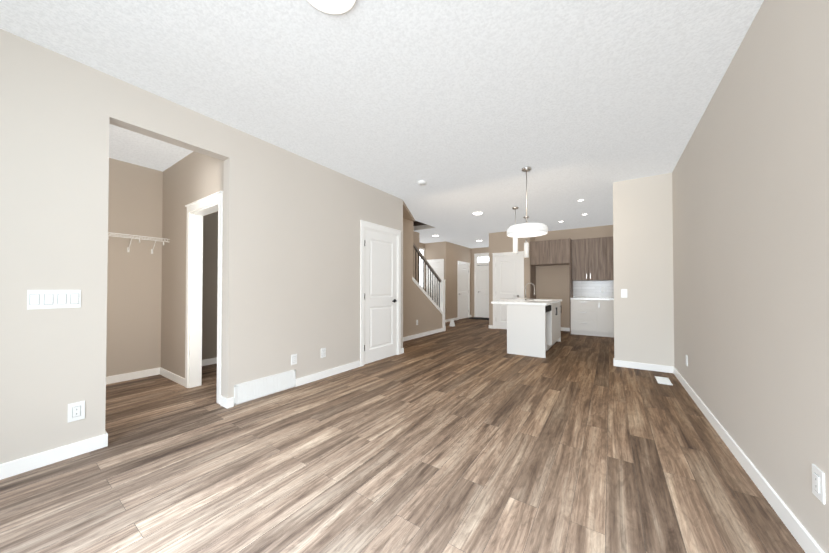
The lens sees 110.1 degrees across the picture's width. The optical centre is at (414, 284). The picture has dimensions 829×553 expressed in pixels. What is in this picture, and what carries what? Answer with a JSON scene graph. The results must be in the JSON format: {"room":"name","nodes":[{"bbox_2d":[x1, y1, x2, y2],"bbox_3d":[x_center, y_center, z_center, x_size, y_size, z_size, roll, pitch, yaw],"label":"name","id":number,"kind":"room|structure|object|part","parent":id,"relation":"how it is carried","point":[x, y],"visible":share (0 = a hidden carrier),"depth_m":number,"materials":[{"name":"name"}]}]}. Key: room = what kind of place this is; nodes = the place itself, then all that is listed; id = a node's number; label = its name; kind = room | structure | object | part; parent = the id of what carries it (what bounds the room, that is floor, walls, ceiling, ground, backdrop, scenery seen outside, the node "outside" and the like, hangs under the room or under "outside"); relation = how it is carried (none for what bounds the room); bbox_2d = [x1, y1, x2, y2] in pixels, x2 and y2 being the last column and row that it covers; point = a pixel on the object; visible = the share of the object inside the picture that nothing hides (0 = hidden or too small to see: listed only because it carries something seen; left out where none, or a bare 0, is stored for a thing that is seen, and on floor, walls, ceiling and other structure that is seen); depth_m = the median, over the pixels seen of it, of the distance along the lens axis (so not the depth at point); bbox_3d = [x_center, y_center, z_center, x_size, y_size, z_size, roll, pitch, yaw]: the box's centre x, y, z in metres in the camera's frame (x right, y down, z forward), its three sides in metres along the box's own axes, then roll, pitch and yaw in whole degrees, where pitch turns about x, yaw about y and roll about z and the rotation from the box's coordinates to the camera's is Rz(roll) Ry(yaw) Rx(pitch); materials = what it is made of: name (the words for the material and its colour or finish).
{"room":"living room","nodes":[
{"label":"living room","id":0,"kind":"room"},
{"bbox_2d":[106,158,217,376],"bbox_3d":[-3.196,-0.154,4.362,0.120,2.740,3.100,-1,-1,34],"label":"wall","id":1,"kind":"structure","parent":0,"point":[134,273],"depth_m":3.74,"materials":[{"name":"beige paint"}]},
{"bbox_2d":[106,367,159,384],"bbox_3d":[-3.674,1.159,3.521,0.013,0.092,0.840,-1,-1,34],"label":"baseboard","id":2,"kind":"structure","parent":1,"relation":"attached to","point":[155,371],"depth_m":3.67,"materials":[{"name":"white paint"}]},
{"bbox_2d":[108,232,169,253],"bbox_3d":[-3.541,-0.498,3.462,0.321,0.185,0.895,-1,-1,34],"label":"wire closet shelf","id":3,"kind":"object","parent":1,"relation":"attached to","point":[128,248],"visible":0.52,"depth_m":3.59,"materials":[{"name":"white metal"}]},
{"bbox_2d":[202,357,216,365],"bbox_3d":[-2.915,1.174,4.643,0.013,0.092,1.550,-1,-1,34],"label":"baseboard","id":4,"kind":"structure","parent":1,"relation":"attached to","point":[210,361],"depth_m":4.37,"materials":[{"name":"white paint"}]},
{"bbox_2d":[161,152,223,394],"bbox_3d":[-2.630,-0.166,3.460,1.830,2.740,0.120,-1,-1,34],"label":"wall","id":5,"kind":"structure","parent":0,"point":[192,177],"depth_m":3.59,"materials":[{"name":"beige paint"}]},
{"bbox_2d":[160,367,184,386],"bbox_3d":[-3.053,1.161,3.648,0.900,0.092,0.013,-1,-1,34],"label":"baseboard","id":6,"kind":"structure","parent":5,"relation":"attached to","point":[176,378],"depth_m":3.62,"materials":[{"name":"white paint"}]},
{"bbox_2d":[189,203,217,387],"bbox_3d":[-2.270,0.181,3.212,0.760,2.040,0.120,-1,-1,34],"label":"trim","id":7,"kind":"structure","parent":5,"relation":"attached to","point":[196,281],"depth_m":3.41,"materials":[{"name":"white paint"}]},
{"bbox_2d":[185,191,222,403],"bbox_3d":[-2.311,0.134,3.151,0.924,2.132,0.028,-1,-1,34],"label":"door frame","id":8,"kind":"structure","parent":5,"relation":"attached to","point":[214,198],"depth_m":2.95,"materials":[{"name":"white paint"}]},
{"bbox_2d":[0,29,402,463],"bbox_3d":[-1.942,-0.175,2.728,0.130,2.740,6.000,-1,-1,34],"label":"wall","id":9,"kind":"structure","parent":0,"point":[291,253],"depth_m":2.11,"materials":[{"name":"beige paint"}]},
{"bbox_2d":[27,290,80,309],"bbox_3d":[-2.395,0.102,1.931,0.009,0.121,0.223,-1,-1,34],"label":"light switch","id":10,"kind":"object","parent":9,"relation":"attached to","point":[45,299],"visible":1,"depth_m":1.92,"materials":[{"name":"white plastic"}]},
{"bbox_2d":[0,431,107,479],"bbox_3d":[-2.899,1.129,1.169,0.013,0.092,2.313,-1,-1,34],"label":"baseboard","id":11,"kind":"structure","parent":9,"relation":"attached to","point":[15,467],"depth_m":1.91,"materials":[{"name":"white paint"}]},
{"bbox_2d":[68,401,84,422],"bbox_3d":[-2.338,0.881,2.005,0.010,0.125,0.078,-1,-1,34],"label":"electrical outlet","id":12,"kind":"object","parent":9,"relation":"attached to","point":[76,411],"visible":1,"depth_m":2.00,"materials":[{"name":"white plastic"}]},
{"bbox_2d":[234,370,295,404],"bbox_3d":[-1.582,1.092,3.118,0.011,0.193,0.665,-1,-1,34],"label":"air vent","id":13,"kind":"object","parent":9,"relation":"in","point":[253,389],"visible":1,"depth_m":3.08,"materials":[{"name":"white plastic"}]},
{"bbox_2d":[291,354,296,364],"bbox_3d":[-1.405,0.879,3.384,0.010,0.120,0.075,-1,-1,34],"label":"electrical outlet","id":14,"kind":"object","parent":9,"relation":"attached to","point":[293,359],"visible":1,"depth_m":3.38,"materials":[{"name":"white plastic"}]},
{"bbox_2d":[321,348,325,357],"bbox_3d":[-1.172,0.883,3.728,0.010,0.120,0.075,-1,-1,34],"label":"electrical outlet","id":15,"kind":"object","parent":9,"relation":"attached to","point":[323,352],"visible":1,"depth_m":3.72,"materials":[{"name":"white plastic"}]},
{"bbox_2d":[295,361,359,386],"bbox_3d":[-1.097,1.163,3.833,0.013,0.092,1.055,-1,-1,34],"label":"baseboard","id":16,"kind":"structure","parent":9,"relation":"attached to","point":[320,375],"depth_m":3.76,"materials":[{"name":"white paint"}]},
{"bbox_2d":[364,229,396,364],"bbox_3d":[-0.525,0.190,4.690,0.092,2.045,0.804,-1,-1,34],"label":"closet door","id":17,"kind":"structure","parent":9,"relation":"in","point":[380,299],"depth_m":4.67,"materials":[{"name":"white paint"}]},
{"bbox_2d":[360,220,401,366],"bbox_3d":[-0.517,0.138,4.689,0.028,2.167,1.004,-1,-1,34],"label":"door frame","id":18,"kind":"structure","parent":9,"relation":"attached to","point":[363,223],"depth_m":4.34,"materials":[{"name":"white paint"}]},
{"bbox_2d":[0,0,763,247],"bbox_3d":[0.561,-1.574,5.098,6.440,0.120,12.940,-1,-1,34],"label":"ceiling","id":19,"kind":"structure","parent":0,"point":[465,109],"depth_m":2.23,"materials":[{"name":"paint"}]},
{"bbox_2d":[306,0,356,14],"bbox_3d":[-0.454,-1.550,1.510,0.312,0.022,0.312,-1,-1,34],"label":"recessed light","id":20,"kind":"object","parent":19,"relation":"in","point":[335,7],"visible":1,"depth_m":1.60,"materials":[{"name":"white plastic"}]},
{"bbox_2d":[403,201,414,221],"bbox_3d":[-0.102,-1.473,5.937,0.656,0.059,1.352,-1,-1,34],"label":"ceiling bulkhead","id":21,"kind":"object","parent":19,"relation":"attached to","point":[407,214],"visible":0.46,"depth_m":6.00,"materials":[{"name":"beige paint"}]},
{"bbox_2d":[418,180,426,185],"bbox_3d":[0.115,-1.504,4.313,0.132,0.040,0.132,-1,-1,34],"label":"smoke detector","id":22,"kind":"object","parent":19,"relation":"attached to","point":[422,182],"visible":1,"depth_m":4.27,"materials":[{"name":"white plastic"}]},
{"bbox_2d":[472,211,482,214],"bbox_3d":[1.322,-1.486,6.080,0.210,0.030,0.210,-1,-1,34],"label":"recessed light","id":23,"kind":"object","parent":19,"relation":"in","point":[477,213],"visible":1,"depth_m":6.04,"materials":[{"name":"white plastic"}]},
{"bbox_2d":[512,207,517,253],"bbox_3d":[1.980,-1.054,5.689,0.120,0.905,0.120,-1,-1,34],"label":"pendant light","id":24,"kind":"object","parent":19,"relation":"hanging from","point":[515,245],"visible":0.81,"depth_m":5.65,"materials":[{"name":"white glass"}]},
{"bbox_3d":[1.980,-1.216,5.691,0.120,0.580,0.120,-1,-1,34],"label":"stem","id":25,"kind":"part","parent":24,"relation":"part of","materials":[{"name":"silver metal"}]},
{"bbox_3d":[1.980,-0.764,5.686,0.096,0.325,0.096,-1,-1,34],"label":"lamp shade","id":26,"kind":"part","parent":24,"relation":"part of","materials":[{"name":"white glass"}]},
{"bbox_2d":[523,216,528,257],"bbox_3d":[2.478,-1.044,6.426,0.120,0.905,0.120,-1,-1,34],"label":"pendant light","id":27,"kind":"object","parent":19,"relation":"hanging from","point":[526,249],"visible":0.88,"depth_m":6.39,"materials":[{"name":"white glass"}]},
{"bbox_3d":[2.478,-0.754,6.423,0.096,0.325,0.096,-1,-1,34],"label":"lamp shade","id":28,"kind":"part","parent":27,"relation":"part of","materials":[{"name":"white glass"}]},
{"bbox_2d":[507,167,547,237],"bbox_3d":[1.482,-1.093,3.829,0.504,0.875,0.504,-1,-1,34],"label":"dining pendant light","id":29,"kind":"object","parent":19,"relation":"hanging from","point":[525,230],"visible":1,"depth_m":3.78,"materials":[{"name":"white fabric"}]},
{"bbox_3d":[1.482,-1.153,3.830,0.120,0.755,0.120,-1,-1,34],"label":"stem","id":30,"kind":"part","parent":29,"relation":"part of","materials":[{"name":"silver metal"}]},
{"bbox_2d":[507,231,546,237],"bbox_3d":[1.482,-0.671,3.824,0.488,0.030,0.488,-1,-1,34],"label":"diffuser","id":31,"kind":"object","parent":29,"relation":"attached to","point":[515,234],"depth_m":3.91,"materials":[{"name":"white glass"}]},
{"bbox_3d":[1.482,-0.716,3.824,0.504,0.120,0.504,-1,-1,34],"label":"lamp shade","id":32,"kind":"part","parent":29,"relation":"part of","materials":[{"name":"white"}]},
{"bbox_2d":[0,317,804,552],"bbox_3d":[0.561,1.276,5.061,6.440,0.100,12.940,-1,-1,34],"label":"floor","id":33,"kind":"structure","parent":0,"point":[465,435],"depth_m":1.85,"materials":[{"name":"brown wood"}]},
{"bbox_2d":[412,243,445,330],"bbox_3d":[-0.254,0.125,6.968,0.821,2.250,2.720,-1,-1,34],"label":"stair railing","id":34,"kind":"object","parent":33,"relation":"on","point":[441,308],"depth_m":7.37,"materials":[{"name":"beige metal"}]},
{"bbox_3d":[0.307,-0.528,7.225,0.060,0.937,1.400,-1,-1,34],"label":"handrail","id":35,"kind":"part","parent":34,"relation":"part of","materials":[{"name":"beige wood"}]},
{"bbox_2d":[449,320,454,326],"bbox_3d":[1.141,1.174,8.775,0.140,0.200,0.110,-1,-1,34],"label":"baseboard","id":36,"kind":"structure","parent":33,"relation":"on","point":[452,323],"depth_m":8.75,"materials":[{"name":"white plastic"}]},
{"bbox_2d":[469,317,488,319],"bbox_3d":[2.686,1.294,10.808,1.220,0.013,0.700,-1,-1,34],"label":"rug","id":37,"kind":"object","parent":33,"relation":"on","point":[478,318],"visible":0.6,"depth_m":10.88,"materials":[{"name":"grey carpet"}]},
{"bbox_2d":[507,299,561,357],"bbox_3d":[2.411,0.796,5.699,0.656,0.875,1.780,-1,-1,34],"label":"kitchen island","id":38,"kind":"object","parent":33,"relation":"on","point":[533,327],"depth_m":5.02,"materials":[{"name":"white wood"}]},
{"bbox_2d":[495,299,522,302],"bbox_3d":[2.102,0.343,5.914,0.450,0.037,1.860,-1,-1,34],"label":"island countertop","id":39,"kind":"structure","parent":38,"relation":"on","point":[510,300],"depth_m":5.30,"materials":[{"name":"white stone"}]},
{"bbox_2d":[524,283,534,299],"bbox_3d":[2.320,0.146,5.855,0.208,0.354,0.127,-1,-1,34],"label":"faucet","id":40,"kind":"object","parent":39,"relation":"on","point":[525,298],"depth_m":5.91,"materials":[{"name":"silver metal"}]},
{"bbox_2d":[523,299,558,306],"bbox_3d":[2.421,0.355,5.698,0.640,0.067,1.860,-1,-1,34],"label":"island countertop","id":41,"kind":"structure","parent":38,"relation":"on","point":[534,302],"depth_m":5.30,"materials":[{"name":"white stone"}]},
{"bbox_2d":[570,300,597,335],"bbox_3d":[4.290,0.817,7.311,0.562,0.875,0.596,-1,-1,34],"label":"base cabinet","id":42,"kind":"object","parent":33,"relation":"on","point":[583,313],"depth_m":7.06,"materials":[{"name":"white wood"}]},
{"bbox_2d":[570,296,613,299],"bbox_3d":[4.684,0.358,7.032,1.534,0.037,0.626,-1,-1,34],"label":"countertop","id":43,"kind":"structure","parent":42,"relation":"on","point":[571,297],"depth_m":7.01,"materials":[{"name":"white stone"}]},
{"bbox_2d":[598,300,613,336],"bbox_3d":[4.709,0.814,7.028,0.450,0.875,0.596,-1,-1,34],"label":"base cabinet","id":44,"kind":"object","parent":33,"relation":"on","point":[605,308],"depth_m":6.82,"materials":[{"name":"white wood"}]},
{"bbox_2d":[655,376,672,384],"bbox_3d":[3.109,1.202,3.622,0.135,0.009,0.330,-1,-1,34],"label":"floor vent","id":45,"kind":"object","parent":33,"relation":"in","point":[663,380],"visible":1,"depth_m":3.60,"materials":[{"name":"white plastic"}]},
{"bbox_2d":[413,231,418,281],"bbox_3d":[-0.720,-0.118,7.130,0.120,2.740,2.900,-1,-1,34],"label":"wall","id":46,"kind":"structure","parent":0,"point":[416,238],"depth_m":8.18,"materials":[{"name":"beige paint"}]},
{"bbox_2d":[413,221,425,225],"bbox_3d":[-0.378,-2.532,6.845,0.900,1.840,2.520,-1,-1,34],"label":"wall","id":47,"kind":"structure","parent":0,"point":[416,223],"depth_m":7.92,"materials":[{"name":"brown"}]},
{"bbox_2d":[403,218,442,336],"bbox_3d":[-0.052,-0.123,6.690,0.120,2.740,2.680,-1,-1,34],"label":"wall","id":48,"kind":"structure","parent":0,"point":[420,307],"depth_m":6.58,"materials":[{"name":"beige paint"}]},
{"bbox_2d":[403,328,442,341],"bbox_3d":[0.002,1.200,6.632,0.013,0.092,2.675,-1,-1,34],"label":"baseboard","id":49,"kind":"structure","parent":48,"relation":"attached to","point":[406,338],"depth_m":6.86,"materials":[{"name":"white paint"}]},
{"bbox_2d":[424,241,446,319],"bbox_3d":[0.737,-0.079,10.104,0.860,2.740,0.120,-1,-1,34],"label":"wall","id":50,"kind":"structure","parent":0,"point":[436,250],"depth_m":9.96,"materials":[{"name":"beige paint"}]},
{"bbox_2d":[425,259,443,293],"bbox_3d":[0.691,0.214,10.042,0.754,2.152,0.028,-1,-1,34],"label":"door frame","id":51,"kind":"structure","parent":50,"relation":"attached to","point":[433,260],"depth_m":9.99,"materials":[{"name":"white paint"}]},
{"bbox_2d":[429,262,441,306],"bbox_3d":[0.693,0.267,10.049,0.554,2.030,0.092,-1,-1,34],"label":"closet door","id":52,"kind":"structure","parent":50,"relation":"in","point":[437,268],"depth_m":10.04,"materials":[{"name":"white paint"}]},
{"bbox_2d":[447,242,470,318],"bbox_3d":[1.679,-0.069,10.836,0.120,2.740,2.150,-1,-1,34],"label":"wall","id":53,"kind":"structure","parent":0,"point":[455,253],"depth_m":10.31,"materials":[{"name":"beige paint"}]},
{"bbox_2d":[457,261,469,319],"bbox_3d":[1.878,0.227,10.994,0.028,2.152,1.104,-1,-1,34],"label":"door frame","id":54,"kind":"structure","parent":53,"relation":"attached to","point":[458,262],"depth_m":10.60,"materials":[{"name":"white paint"}]},
{"bbox_2d":[459,264,468,318],"bbox_3d":[1.874,0.280,11.000,0.092,2.030,0.904,-1,-1,34],"label":"door","id":55,"kind":"structure","parent":53,"relation":"in","point":[463,291],"depth_m":11.01,"materials":[{"name":"white paint"}]},
{"bbox_2d":[471,247,488,316],"bbox_3d":[3.010,-0.065,11.162,1.720,2.740,0.120,-1,-1,34],"label":"wall","id":56,"kind":"structure","parent":0,"point":[479,250],"depth_m":11.55,"materials":[{"name":"beige paint"}]},
{"bbox_2d":[474,253,488,316],"bbox_3d":[2.848,0.045,11.241,1.104,2.522,0.128,-1,-1,34],"label":"door frame","id":57,"kind":"structure","parent":56,"relation":"attached to","point":[477,254],"depth_m":11.47,"materials":[{"name":"white paint"}]},
{"bbox_2d":[477,265,488,317],"bbox_3d":[2.835,0.283,11.214,0.884,2.030,0.092,-1,-1,34],"label":"entry door","id":58,"kind":"structure","parent":56,"relation":"in","point":[483,291],"depth_m":11.33,"materials":[{"name":"white paint"}]},
{"bbox_2d":[477,256,488,262],"bbox_3d":[2.857,-0.965,11.268,0.910,0.258,0.045,-1,-1,34],"label":"window","id":59,"kind":"structure","parent":56,"relation":"in","point":[482,259],"depth_m":11.37,"materials":[{"name":"white glass"}]},
{"bbox_3d":[2.857,-0.965,11.268,0.820,0.198,0.006,-1,-1,34],"label":"window transom glass","id":60,"kind":"part","parent":59,"relation":"part of","materials":[{"name":"glass"}]},
{"bbox_2d":[489,231,530,324],"bbox_3d":[2.643,-0.105,8.090,1.115,2.740,0.120,-1,-1,34],"label":"wall","id":61,"kind":"structure","parent":0,"point":[500,242],"depth_m":8.16,"materials":[{"name":"beige paint"}]},
{"bbox_2d":[492,251,523,328],"bbox_3d":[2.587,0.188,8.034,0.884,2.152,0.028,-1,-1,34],"label":"door frame","id":62,"kind":"structure","parent":61,"relation":"attached to","point":[521,253],"depth_m":8.06,"materials":[{"name":"white paint"}]},
{"bbox_2d":[496,256,520,328],"bbox_3d":[2.589,0.241,8.041,0.684,2.030,0.092,-1,-1,34],"label":"pantry door","id":63,"kind":"structure","parent":61,"relation":"in","point":[508,277],"depth_m":8.09,"materials":[{"name":"white paint"}]},
{"bbox_2d":[535,225,612,327],"bbox_3d":[4.502,-0.111,7.617,2.495,2.740,0.120,-1,-1,34],"label":"wall","id":64,"kind":"structure","parent":0,"point":[552,282],"depth_m":7.88,"materials":[{"name":"beige paint"}]},
{"bbox_2d":[530,240,553,267],"bbox_3d":[3.475,-0.828,7.884,0.455,0.620,0.596,-1,-1,34],"label":"upper cabinet","id":65,"kind":"object","parent":64,"relation":"attached to","point":[539,250],"depth_m":7.65,"materials":[{"name":"brown wood"}]},
{"bbox_2d":[550,238,569,263],"bbox_3d":[3.852,-0.831,7.629,0.455,0.620,0.596,-1,-1,34],"label":"upper cabinet","id":66,"kind":"object","parent":64,"relation":"attached to","point":[559,249],"depth_m":7.37,"materials":[{"name":"brown wood"}]},
{"bbox_2d":[561,327,569,330],"bbox_3d":[3.830,1.217,7.975,0.910,0.092,0.013,-1,-1,34],"label":"baseboard","id":67,"kind":"structure","parent":64,"relation":"attached to","point":[562,328],"depth_m":7.82,"materials":[{"name":"white paint"}]},
{"bbox_2d":[570,237,605,279],"bbox_3d":[4.439,-0.619,7.380,0.752,1.050,0.346,-1,-1,34],"label":"upper cabinet","id":68,"kind":"object","parent":64,"relation":"attached to","point":[589,259],"depth_m":7.24,"materials":[{"name":"brown wood"}]},
{"bbox_2d":[573,280,613,297],"bbox_3d":[4.861,0.123,7.297,1.534,0.438,0.003,-1,-1,34],"label":"tile backsplash","id":69,"kind":"structure","parent":64,"relation":"attached to","point":[590,289],"depth_m":7.46,"materials":[{"name":"white tile"}]},
{"bbox_2d":[606,236,613,279],"bbox_3d":[5.074,-0.625,6.950,0.782,1.050,0.346,-1,-1,34],"label":"upper cabinet","id":70,"kind":"object","parent":64,"relation":"attached to","point":[609,240],"depth_m":6.99,"materials":[{"name":"brown wood"}]},
{"bbox_2d":[613,173,673,366],"bbox_3d":[3.285,-0.156,4.190,0.670,2.740,0.120,-1,-1,34],"label":"wall","id":71,"kind":"structure","parent":0,"point":[643,261],"depth_m":4.13,"materials":[{"name":"beige paint"}]},
{"bbox_2d":[621,289,626,297],"bbox_3d":[3.075,0.135,4.251,0.075,0.125,0.009,-1,-1,34],"label":"plate","id":72,"kind":"object","parent":71,"relation":"attached to","point":[623,293],"visible":1,"depth_m":4.25,"materials":[{"name":"white plastic"}]},
{"bbox_2d":[613,359,671,372],"bbox_3d":[3.226,1.167,4.132,0.643,0.092,0.013,-1,-1,34],"label":"baseboard","id":73,"kind":"structure","parent":71,"relation":"attached to","point":[644,366],"depth_m":4.11,"materials":[{"name":"white paint"}]},
{"bbox_2d":[672,0,828,552],"bbox_3d":[3.208,-0.167,3.361,0.130,2.740,12.820,-1,-1,34],"label":"wall","id":74,"kind":"structure","parent":0,"point":[750,188],"depth_m":1.58,"materials":[{"name":"beige paint"}]},
{"bbox_2d":[672,366,824,552],"bbox_3d":[1.540,1.127,1.008,0.013,0.092,7.080,-1,-1,34],"label":"baseboard","id":75,"kind":"structure","parent":74,"relation":"attached to","point":[803,537],"depth_m":1.63,"materials":[{"name":"white paint"}]},
{"bbox_2d":[812,464,824,503],"bbox_3d":[1.671,0.825,1.201,0.010,0.125,0.078,-1,-1,34],"label":"electrical outlet","id":76,"kind":"object","parent":74,"relation":"attached to","point":[818,483],"visible":1,"depth_m":1.19,"materials":[{"name":"white plastic"}]},
{"bbox_3d":[0.145,-0.089,9.363,0.950,2.740,2.010,-1,-1,34],"label":"wall","id":77,"kind":"structure","parent":0,"visible":0},
{"bbox_2d":[419,247,424,288],"bbox_3d":[0.118,-0.561,9.931,0.035,1.420,0.850,-1,-1,34],"label":"window","id":78,"kind":"structure","parent":77,"relation":"in","point":[422,250],"depth_m":10.14,"materials":[{"name":"white glass"}]},
{"bbox_3d":[0.108,-0.561,9.938,0.006,1.300,0.730,-1,-1,34],"label":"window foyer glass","id":79,"kind":"part","parent":78,"relation":"part of","materials":[{"name":"glass"}]}
]}

